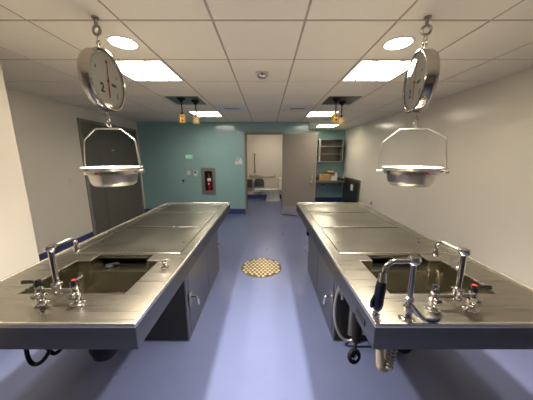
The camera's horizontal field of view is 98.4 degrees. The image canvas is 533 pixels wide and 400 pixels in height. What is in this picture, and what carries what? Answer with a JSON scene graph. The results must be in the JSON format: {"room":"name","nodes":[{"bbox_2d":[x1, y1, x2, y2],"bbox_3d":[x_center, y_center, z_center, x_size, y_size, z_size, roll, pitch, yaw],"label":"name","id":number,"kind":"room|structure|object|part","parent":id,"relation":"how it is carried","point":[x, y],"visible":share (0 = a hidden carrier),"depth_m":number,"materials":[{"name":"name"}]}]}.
{"room":"autopsy room","nodes":[
{"label":"autopsy room","id":0,"kind":"room"},
{"bbox_2d":[0,61,39,278],"bbox_3d":[-2.857,0.505,-1.049,1.185,2.540,6.550,0,11,0],"label":"wall","id":1,"kind":"structure","parent":0,"point":[18,246],"depth_m":2.04,"materials":[{"name":"white paint"}]},
{"bbox_2d":[6,88,144,253],"bbox_3d":[-3.400,-0.484,4.158,0.100,2.540,4.050,0,11,0],"label":"wall","id":2,"kind":"structure","parent":0,"point":[45,129],"depth_m":3.60,"materials":[{"name":"white paint"}]},
{"bbox_2d":[39,231,93,260],"bbox_3d":[-3.344,0.873,3.418,0.012,0.150,2.090,0,11,0],"label":"baseboard","id":3,"kind":"structure","parent":2,"relation":"attached to","point":[44,255],"depth_m":3.84,"materials":[{"name":"blue rubber"}]},
{"bbox_2d":[76,118,144,235],"bbox_3d":[-3.350,-0.524,5.173,0.040,2.240,1.860,0,11,0],"label":"door frame","id":4,"kind":"structure","parent":2,"relation":"in","point":[78,119],"depth_m":4.36,"materials":[{"name":"grey metal"}]},
{"bbox_2d":[80,122,109,234],"bbox_3d":[-3.338,-0.376,4.515,0.023,2.174,0.413,0,11,0],"label":"door","id":5,"kind":"structure","parent":4,"relation":"attached to","point":[92,149],"depth_m":4.49,"materials":[{"name":"silver metal"}]},
{"bbox_2d":[97,125,142,228],"bbox_3d":[-3.338,-0.541,5.384,0.023,2.174,1.341,0,11,0],"label":"door","id":6,"kind":"structure","parent":4,"relation":"attached to","point":[124,203],"depth_m":5.25,"materials":[{"name":"silver metal"}]},
{"bbox_2d":[137,122,308,213],"bbox_3d":[-1.130,-0.874,6.211,4.440,2.540,0.130,0,11,0],"label":"wall","id":7,"kind":"structure","parent":0,"point":[163,146],"depth_m":6.09,"materials":[{"name":"teal paint"}]},
{"bbox_2d":[185,155,192,158],"bbox_3d":[-2.050,-1.136,6.081,0.190,0.125,0.027,0,11,0],"label":"thermostat","id":8,"kind":"object","parent":7,"relation":"attached to","point":[186,156],"visible":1,"depth_m":6.07,"materials":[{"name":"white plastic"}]},
{"bbox_2d":[146,209,245,213],"bbox_3d":[-1.965,0.313,6.364,2.770,0.150,0.012,0,11,0],"label":"baseboard","id":9,"kind":"structure","parent":7,"relation":"attached to","point":[232,211],"depth_m":6.36,"materials":[{"name":"blue rubber"}]},
{"bbox_2d":[201,168,215,193],"bbox_3d":[-1.560,-0.515,6.238,0.370,0.715,0.142,0,11,0],"label":"fire extinguisher cabinet","id":10,"kind":"object","parent":7,"relation":"attached to","point":[204,171],"visible":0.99,"depth_m":6.23,"materials":[{"name":"silver metal"}]},
{"bbox_2d":[206,175,211,190],"bbox_3d":[-1.563,-0.468,6.262,0.113,0.500,0.106,6,12,29],"label":"fire extinguisher","id":11,"kind":"object","parent":10,"relation":"in","point":[208,180],"visible":0.94,"depth_m":6.23,"materials":[{"name":"red paint"}]},
{"bbox_2d":[235,156,241,163],"bbox_3d":[-0.740,-1.055,6.105,0.200,0.210,0.024,0,11,0],"label":"wall sign","id":12,"kind":"object","parent":7,"relation":"attached to","point":[239,160],"visible":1,"depth_m":6.11,"materials":[{"name":"white plastic"}]},
{"bbox_2d":[244,132,284,213],"bbox_3d":[-0.052,-0.702,6.244,1.055,2.190,0.170,0,11,0],"label":"door frame","id":13,"kind":"structure","parent":7,"relation":"in","point":[245,133],"depth_m":6.11,"materials":[{"name":"beige paint"}]},
{"bbox_2d":[282,133,317,215],"bbox_3d":[0.816,-0.616,5.922,0.909,2.118,0.110,5,12,24],"label":"door","id":14,"kind":"structure","parent":13,"relation":"attached to","point":[299,150],"depth_m":5.89,"materials":[{"name":"beige paint"}]},
{"bbox_3d":[0.828,0.293,6.098,0.850,0.250,0.003,5,12,24],"label":"kick plate","id":15,"kind":"part","parent":14,"relation":"part of","materials":[{"name":"metal"}]},
{"bbox_2d":[247,135,281,194],"bbox_3d":[-0.120,-1.319,8.554,2.160,2.540,0.100,0,11,0],"label":"wall","id":16,"kind":"structure","parent":0,"point":[267,148],"depth_m":8.48,"materials":[{"name":"paint"}]},
{"bbox_2d":[247,179,252,187],"bbox_3d":[-0.630,-0.624,8.582,0.230,0.325,0.105,0,11,0],"label":"bin","id":17,"kind":"object","parent":16,"relation":"attached to","point":[249,181],"visible":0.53,"depth_m":8.54,"materials":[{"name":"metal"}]},
{"bbox_2d":[254,179,263,186],"bbox_3d":[-0.270,-0.631,8.576,0.360,0.320,0.114,0,11,0],"label":"dispenser","id":18,"kind":"object","parent":16,"relation":"attached to","point":[258,182],"visible":1,"depth_m":8.52,"materials":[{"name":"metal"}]},
{"bbox_2d":[248,195,281,197],"bbox_3d":[-0.130,-0.134,8.722,2.140,0.150,0.012,0,11,0],"label":"baseboard","id":19,"kind":"structure","parent":16,"relation":"attached to","point":[249,196],"depth_m":8.72,"materials":[{"name":"blue rubber"}]},
{"bbox_2d":[0,0,532,129],"bbox_3d":[-0.350,-1.260,1.918,6.000,0.020,13.242,0,11,0],"label":"ceiling","id":20,"kind":"structure","parent":0,"point":[327,49],"depth_m":1.89,"materials":[{"name":"tile"}]},
{"bbox_2d":[77,15,143,186],"bbox_3d":[-1.093,-0.634,1.564,0.374,1.077,0.374,-9,14,-41],"label":"hanging scale","id":21,"kind":"object","parent":20,"relation":"hanging from","point":[100,76],"visible":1,"depth_m":1.51,"materials":[{"name":"silver metal"}]},
{"bbox_3d":[-1.090,-1.141,1.468,0.044,0.045,0.043,0,11,0],"label":"ceiling rod","id":22,"kind":"part","parent":21,"relation":"part of","materials":[{"name":"silver metal"}]},
{"bbox_2d":[105,35,139,49],"bbox_3d":[-1.120,-1.224,1.798,0.234,0.006,0.234,0,11,0],"label":"recessed light","id":23,"kind":"object","parent":20,"relation":"in","point":[120,42],"visible":1,"depth_m":1.78,"materials":[{"name":"beige plastic"}]},
{"bbox_2d":[116,60,183,80],"bbox_3d":[-1.260,-1.387,2.404,0.581,0.092,0.596,0,11,0],"label":"ceiling light","id":24,"kind":"object","parent":20,"relation":"attached to","point":[136,70],"visible":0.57,"depth_m":2.44,"materials":[{"name":"beige plastic"}]},
{"bbox_2d":[116,61,140,76],"bbox_3d":[-1.458,-1.378,2.405,0.139,0.001,0.560,0,11,0],"label":"diffuser","id":25,"kind":"object","parent":24,"relation":"attached to","point":[121,66],"depth_m":2.47,"materials":[{"name":"white plastic"}]},
{"bbox_2d":[125,61,164,78],"bbox_3d":[-1.260,-1.369,2.407,0.243,0.018,0.560,0,11,0],"label":"diffuser","id":26,"kind":"object","parent":24,"relation":"attached to","point":[145,69],"depth_m":2.39,"materials":[{"name":"beige plastic"}]},
{"bbox_2d":[151,61,176,76],"bbox_3d":[-1.061,-1.378,2.405,0.139,0.001,0.560,0,11,0],"label":"diffuser","id":27,"kind":"object","parent":24,"relation":"attached to","point":[159,64],"depth_m":2.41,"materials":[{"name":"white plastic"}]},
{"bbox_2d":[164,96,206,104],"bbox_3d":[-1.262,-1.575,3.650,0.490,0.008,0.520,0,11,0],"label":"ceiling hatch","id":28,"kind":"object","parent":20,"relation":"attached to","point":[187,101],"visible":1,"depth_m":3.61,"materials":[{"name":"metal"}]},
{"bbox_2d":[177,97,184,122],"bbox_3d":[-1.290,-1.361,3.508,0.124,0.358,0.124,0,11,0],"label":"outlet","id":29,"kind":"object","parent":28,"relation":"hanging from","point":[181,99],"visible":1,"depth_m":3.50,"materials":[{"name":"yellow plastic"}]},
{"bbox_2d":[191,100,199,123],"bbox_3d":[-1.125,-1.394,3.664,0.124,0.352,0.124,0,11,0],"label":"outlet","id":30,"kind":"object","parent":28,"relation":"hanging from","point":[196,120],"visible":1,"depth_m":3.65,"materials":[{"name":"yellow plastic"}]},
{"bbox_2d":[188,111,222,116],"bbox_3d":[-1.260,-1.849,4.840,0.581,0.092,0.596,0,11,0],"label":"ceiling light","id":31,"kind":"object","parent":20,"relation":"attached to","point":[199,113],"visible":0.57,"depth_m":4.89,"materials":[{"name":"beige plastic"}]},
{"bbox_2d":[201,112,212,115],"bbox_3d":[-1.260,-1.831,4.843,0.243,0.018,0.560,0,11,0],"label":"diffuser","id":32,"kind":"object","parent":31,"relation":"attached to","point":[202,113],"depth_m":4.89,"materials":[{"name":"beige plastic"}]},
{"bbox_2d":[214,105,246,110],"bbox_3d":[-0.650,-1.687,4.240,0.540,0.006,0.560,0,11,0],"label":"ceiling vent","id":33,"kind":"object","parent":20,"relation":"in","point":[219,107],"visible":1,"depth_m":4.15,"materials":[{"name":"silver metal"}]},
{"bbox_2d":[255,71,268,78],"bbox_3d":[-0.045,-1.319,2.447,0.140,0.060,0.120,0,11,0],"label":"ceiling sensor","id":34,"kind":"object","parent":20,"relation":"attached to","point":[260,74],"visible":1,"depth_m":2.40,"materials":[{"name":"silver metal"}]},
{"bbox_2d":[0,0,532,128],"bbox_3d":[-0.350,-1.277,1.966,6.000,0.027,13.140,0,11,0],"label":"trim","id":35,"kind":"structure","parent":20,"relation":"attached to","point":[205,1],"depth_m":1.60,"materials":[{"name":"paint"}]},
{"bbox_2d":[282,105,313,110],"bbox_3d":[0.560,-1.687,4.240,0.540,0.006,0.560,0,11,0],"label":"ceiling vent","id":36,"kind":"object","parent":20,"relation":"in","point":[285,107],"visible":1,"depth_m":4.15,"materials":[{"name":"silver metal"}]},
{"bbox_2d":[305,111,339,116],"bbox_3d":[1.161,-1.849,4.840,0.581,0.092,0.596,0,11,0],"label":"ceiling light","id":37,"kind":"object","parent":20,"relation":"attached to","point":[311,113],"visible":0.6,"depth_m":4.95,"materials":[{"name":"beige plastic"}]},
{"bbox_2d":[316,112,326,115],"bbox_3d":[1.161,-1.831,4.843,0.243,0.018,0.560,0,11,0],"label":"diffuser","id":38,"kind":"object","parent":37,"relation":"attached to","point":[317,113],"depth_m":4.89,"materials":[{"name":"beige plastic"}]},
{"bbox_2d":[316,124,337,126],"bbox_3d":[1.766,-2.196,6.667,0.581,0.092,0.596,0,11,0],"label":"ceiling light","id":39,"kind":"object","parent":20,"relation":"attached to","point":[319,125],"visible":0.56,"depth_m":6.76,"materials":[{"name":"beige plastic"}]},
{"bbox_2d":[321,96,361,104],"bbox_3d":[1.170,-1.575,3.650,0.490,0.008,0.520,0,11,0],"label":"ceiling hatch","id":40,"kind":"object","parent":20,"relation":"attached to","point":[349,100],"visible":0.96,"depth_m":3.55,"materials":[{"name":"metal"}]},
{"bbox_2d":[332,98,340,121],"bbox_3d":[1.060,-1.371,3.526,0.124,0.344,0.124,0,11,0],"label":"outlet","id":41,"kind":"object","parent":40,"relation":"hanging from","point":[335,115],"visible":1,"depth_m":3.51,"materials":[{"name":"yellow plastic"}]},
{"bbox_2d":[338,101,345,124],"bbox_3d":[1.215,-1.404,3.724,0.124,0.354,0.124,0,11,0],"label":"outlet","id":42,"kind":"object","parent":40,"relation":"hanging from","point":[341,118],"visible":1,"depth_m":3.71,"materials":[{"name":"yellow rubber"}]},
{"bbox_2d":[341,60,410,80],"bbox_3d":[1.161,-1.387,2.404,0.581,0.092,0.596,0,11,0],"label":"ceiling light","id":43,"kind":"object","parent":20,"relation":"attached to","point":[364,70],"visible":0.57,"depth_m":2.43,"materials":[{"name":"beige plastic"}]},
{"bbox_2d":[347,61,371,76],"bbox_3d":[0.962,-1.378,2.405,0.139,0.001,0.560,0,11,0],"label":"diffuser","id":44,"kind":"object","parent":43,"relation":"attached to","point":[363,64],"depth_m":2.41,"materials":[{"name":"white plastic"}]},
{"bbox_2d":[360,61,397,78],"bbox_3d":[1.161,-1.369,2.407,0.243,0.018,0.560,0,11,0],"label":"diffuser","id":45,"kind":"object","parent":43,"relation":"attached to","point":[375,69],"depth_m":2.39,"materials":[{"name":"beige plastic"}]},
{"bbox_2d":[383,61,409,76],"bbox_3d":[1.359,-1.378,2.405,0.139,0.001,0.560,0,11,0],"label":"diffuser","id":46,"kind":"object","parent":43,"relation":"attached to","point":[405,63],"depth_m":2.44,"materials":[{"name":"white plastic"}]},
{"bbox_2d":[382,36,415,50],"bbox_3d":[1.035,-1.226,1.808,0.234,0.006,0.234,0,11,0],"label":"recessed light","id":47,"kind":"object","parent":20,"relation":"in","point":[398,43],"visible":1,"depth_m":1.80,"materials":[{"name":"beige"}]},
{"bbox_2d":[376,15,449,186],"bbox_3d":[1.030,-0.634,1.563,0.375,1.077,0.377,-3,11,-18],"label":"hanging scale","id":48,"kind":"object","parent":20,"relation":"hanging from","point":[422,74],"visible":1,"depth_m":1.51,"materials":[{"name":"silver metal"}]},
{"bbox_3d":[1.025,-1.141,1.466,0.044,0.045,0.043,0,11,0],"label":"ceiling rod","id":49,"kind":"part","parent":48,"relation":"part of","materials":[{"name":"silver metal"}]},
{"bbox_2d":[0,198,532,399],"bbox_3d":[-0.350,1.176,2.386,6.200,0.060,13.250,0,11,0],"label":"floor","id":50,"kind":"structure","parent":0,"point":[253,338],"depth_m":1.78,"materials":[{"name":"blue"}]},
{"bbox_2d":[0,203,229,366],"bbox_3d":[-0.990,0.577,2.189,0.928,1.189,2.463,0,11,0],"label":"table","id":51,"kind":"object","parent":50,"relation":"on","point":[167,255],"visible":1,"depth_m":1.41,"materials":[{"name":"metal"}]},
{"bbox_2d":[21,238,85,307],"bbox_3d":[-0.973,0.327,1.093,0.262,0.289,0.189,0,11,0],"label":"faucet","id":52,"kind":"object","parent":51,"relation":"on","point":[40,299],"depth_m":1.04,"materials":[{"name":"silver metal"}]},
{"bbox_2d":[21,256,156,293],"bbox_3d":[-0.973,0.540,1.425,0.547,0.240,0.541,0,11,0],"label":"basin","id":53,"kind":"object","parent":51,"relation":"in","point":[122,278],"depth_m":1.53,"materials":[{"name":"metal"}]},
{"bbox_2d":[105,262,118,267],"bbox_3d":[-1.059,0.443,1.572,0.087,0.026,0.055,0,11,0],"label":"stopper","id":54,"kind":"object","parent":51,"relation":"on","point":[110,265],"visible":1,"depth_m":1.57,"materials":[{"name":"silver metal"}]},
{"bbox_3d":[-0.980,0.327,1.906,0.740,0.011,0.586,0,11,0],"label":"perforated plate","id":55,"kind":"part","parent":51,"relation":"part of","materials":[{"name":"metal"}]},
{"bbox_3d":[-0.980,0.214,2.499,0.740,0.011,0.580,0,11,0],"label":"perforated plate","id":56,"kind":"part","parent":51,"relation":"part of","materials":[{"name":"metal"}]},
{"bbox_3d":[-0.980,0.109,3.052,0.740,0.011,0.506,0,11,0],"label":"perforated plate","id":57,"kind":"part","parent":51,"relation":"part of","materials":[{"name":"metal"}]},
{"bbox_3d":[-0.620,0.864,1.996,0.076,0.085,0.024,0,11,0],"label":"latch lever","id":58,"kind":"part","parent":51,"relation":"part of","materials":[{"name":"silver metal"}]},
{"bbox_3d":[-0.663,0.766,2.265,0.004,0.690,0.595,0,11,0],"label":"access door","id":59,"kind":"part","parent":51,"relation":"part of","materials":[{"name":"metal"}]},
{"bbox_3d":[-0.663,0.654,2.857,0.004,0.690,0.570,0,11,0],"label":"access panel","id":60,"kind":"part","parent":51,"relation":"part of","materials":[{"name":"metal"}]},
{"bbox_2d":[241,258,281,277],"bbox_3d":[-0.073,0.963,3.318,0.584,0.010,0.584,0,11,0],"label":"floor drain","id":61,"kind":"object","parent":50,"relation":"on","point":[258,267],"visible":1,"depth_m":3.29,"materials":[{"name":"brown metal"}]},
{"bbox_2d":[261,177,281,200],"bbox_3d":[0.230,-0.385,8.222,0.880,0.830,0.440,0,11,0],"label":"toilet","id":62,"kind":"object","parent":50,"relation":"on","point":[272,194],"visible":0.85,"depth_m":8.15,"materials":[{"name":"ceramic"}]},
{"bbox_3d":[0.120,-0.382,8.223,0.660,0.047,0.390,0,11,0],"label":"seat lid","id":63,"kind":"part","parent":62,"relation":"part of","materials":[{"name":"ceramic"}]},
{"bbox_3d":[0.550,-0.567,8.188,0.220,0.400,0.420,0,11,0],"label":"tank","id":64,"kind":"part","parent":62,"relation":"part of","materials":[{"name":"ceramic"}]},
{"bbox_2d":[296,203,532,372],"bbox_3d":[0.877,0.578,2.186,0.974,1.189,2.468,0,11,0],"label":"table","id":65,"kind":"object","parent":50,"relation":"on","point":[377,279],"visible":1,"depth_m":1.22,"materials":[{"name":"metal"}]},
{"bbox_3d":[0.573,0.654,2.857,0.004,0.690,0.570,0,11,0],"label":"access panel","id":66,"kind":"part","parent":65,"relation":"part of","materials":[{"name":"metal"}]},
{"bbox_3d":[0.573,0.766,2.265,0.004,0.690,0.595,0,11,0],"label":"access door","id":67,"kind":"part","parent":65,"relation":"part of","materials":[{"name":"metal"}]},
{"bbox_3d":[0.530,0.864,1.996,0.076,0.085,0.024,0,11,0],"label":"latch lever","id":68,"kind":"part","parent":65,"relation":"part of","materials":[{"name":"silver metal"}]},
{"bbox_3d":[0.890,0.109,3.052,0.740,0.011,0.506,0,11,0],"label":"perforated plate","id":69,"kind":"part","parent":65,"relation":"part of","materials":[{"name":"metal"}]},
{"bbox_3d":[0.890,0.214,2.499,0.740,0.011,0.580,0,11,0],"label":"perforated plate","id":70,"kind":"part","parent":65,"relation":"part of","materials":[{"name":"metal"}]},
{"bbox_3d":[0.435,0.542,1.070,0.003,0.025,0.100,0,11,0],"label":"name plate","id":71,"kind":"part","parent":65,"relation":"part of","materials":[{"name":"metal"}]},
{"bbox_3d":[0.890,0.327,1.906,0.740,0.011,0.586,0,11,0],"label":"perforated plate","id":72,"kind":"part","parent":65,"relation":"part of","materials":[{"name":"metal"}]},
{"bbox_2d":[370,254,439,322],"bbox_3d":[0.557,0.361,0.928,0.270,0.284,0.076,0,11,0],"label":"faucet","id":73,"kind":"object","parent":65,"relation":"on","point":[410,314],"depth_m":0.93,"materials":[{"name":"silver metal"}]},
{"bbox_2d":[362,256,494,293],"bbox_3d":[0.882,0.540,1.425,0.547,0.240,0.541,0,11,0],"label":"basin","id":74,"kind":"object","parent":65,"relation":"in","point":[432,270],"depth_m":1.52,"materials":[{"name":"metal"}]},
{"bbox_2d":[424,241,491,313],"bbox_3d":[0.839,0.336,1.048,0.268,0.289,0.190,0,11,0],"label":"faucet","id":75,"kind":"object","parent":65,"relation":"on","point":[456,302],"depth_m":1.00,"materials":[{"name":"silver metal"}]},
{"bbox_2d":[308,130,345,196],"bbox_3d":[1.805,-1.207,7.965,1.690,2.540,0.100,0,11,0],"label":"wall","id":76,"kind":"structure","parent":0,"point":[330,189],"depth_m":7.94,"materials":[{"name":"teal paint"}]},
{"bbox_2d":[315,197,340,200],"bbox_3d":[1.864,-0.022,8.133,1.548,0.150,0.012,0,11,0],"label":"baseboard","id":77,"kind":"structure","parent":76,"relation":"attached to","point":[316,198],"depth_m":8.12,"materials":[{"name":"blue rubber"}]},
{"bbox_2d":[317,139,343,161],"bbox_3d":[1.855,-1.641,7.653,1.270,0.740,0.350,0,11,0],"label":"upper cabinet","id":78,"kind":"object","parent":76,"relation":"attached to","point":[328,150],"visible":0.7,"depth_m":7.77,"materials":[{"name":"silver metal"}]},
{"bbox_3d":[1.855,-1.673,7.819,1.226,0.696,0.012,0,11,0],"label":"panel","id":79,"kind":"part","parent":78,"relation":"part of","materials":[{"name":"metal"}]},
{"bbox_3d":[2.479,-1.641,7.653,0.022,0.740,0.350,0,11,0],"label":"panel","id":80,"kind":"part","parent":78,"relation":"part of","materials":[{"name":"silver metal"}]},
{"bbox_2d":[316,177,344,184],"bbox_3d":[1.820,-0.628,7.729,1.460,0.250,0.580,0,11,0],"label":"countertop","id":81,"kind":"structure","parent":76,"relation":"attached to","point":[340,182],"depth_m":7.45,"materials":[{"name":"metal"}]},
{"bbox_2d":[317,174,329,179],"bbox_3d":[1.880,-0.757,7.592,0.362,0.192,0.220,-1,11,-5],"label":"cardboard box","id":82,"kind":"object","parent":81,"relation":"on","point":[319,176],"visible":0.99,"depth_m":7.49,"materials":[{"name":"brown cardboard"}]},
{"bbox_2d":[326,171,333,175],"bbox_3d":[2.160,-0.848,7.794,0.256,0.296,0.231,0,11,0],"label":"cardboard box","id":83,"kind":"object","parent":81,"relation":"on","point":[331,173],"visible":0.54,"depth_m":7.71,"materials":[{"name":"brown cardboard"}]},
{"bbox_2d":[330,175,336,179],"bbox_3d":[2.200,-0.725,7.557,0.215,0.144,0.175,-1,11,-6],"label":"storage bin","id":84,"kind":"object","parent":81,"relation":"on","point":[334,177],"visible":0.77,"depth_m":7.48,"materials":[{"name":"white plastic"}]},
{"bbox_2d":[342,67,532,287],"bbox_3d":[2.700,-0.050,1.873,0.100,2.540,12.500,0,11,0],"label":"wall","id":85,"kind":"structure","parent":0,"point":[484,205],"depth_m":3.02,"materials":[{"name":"white paint"}]},
{"bbox_2d":[342,177,360,202],"bbox_3d":[2.600,-0.272,7.170,0.100,0.800,1.290,0,11,0],"label":"cabinet","id":86,"kind":"object","parent":85,"relation":"attached to","point":[351,186],"depth_m":7.06,"materials":[{"name":"metal"}]},
{"bbox_3d":[2.632,-0.631,7.102,0.035,0.070,1.290,0,11,0],"label":"wall rail","id":87,"kind":"part","parent":86,"relation":"part of","materials":[{"name":"metal"}]}
]}

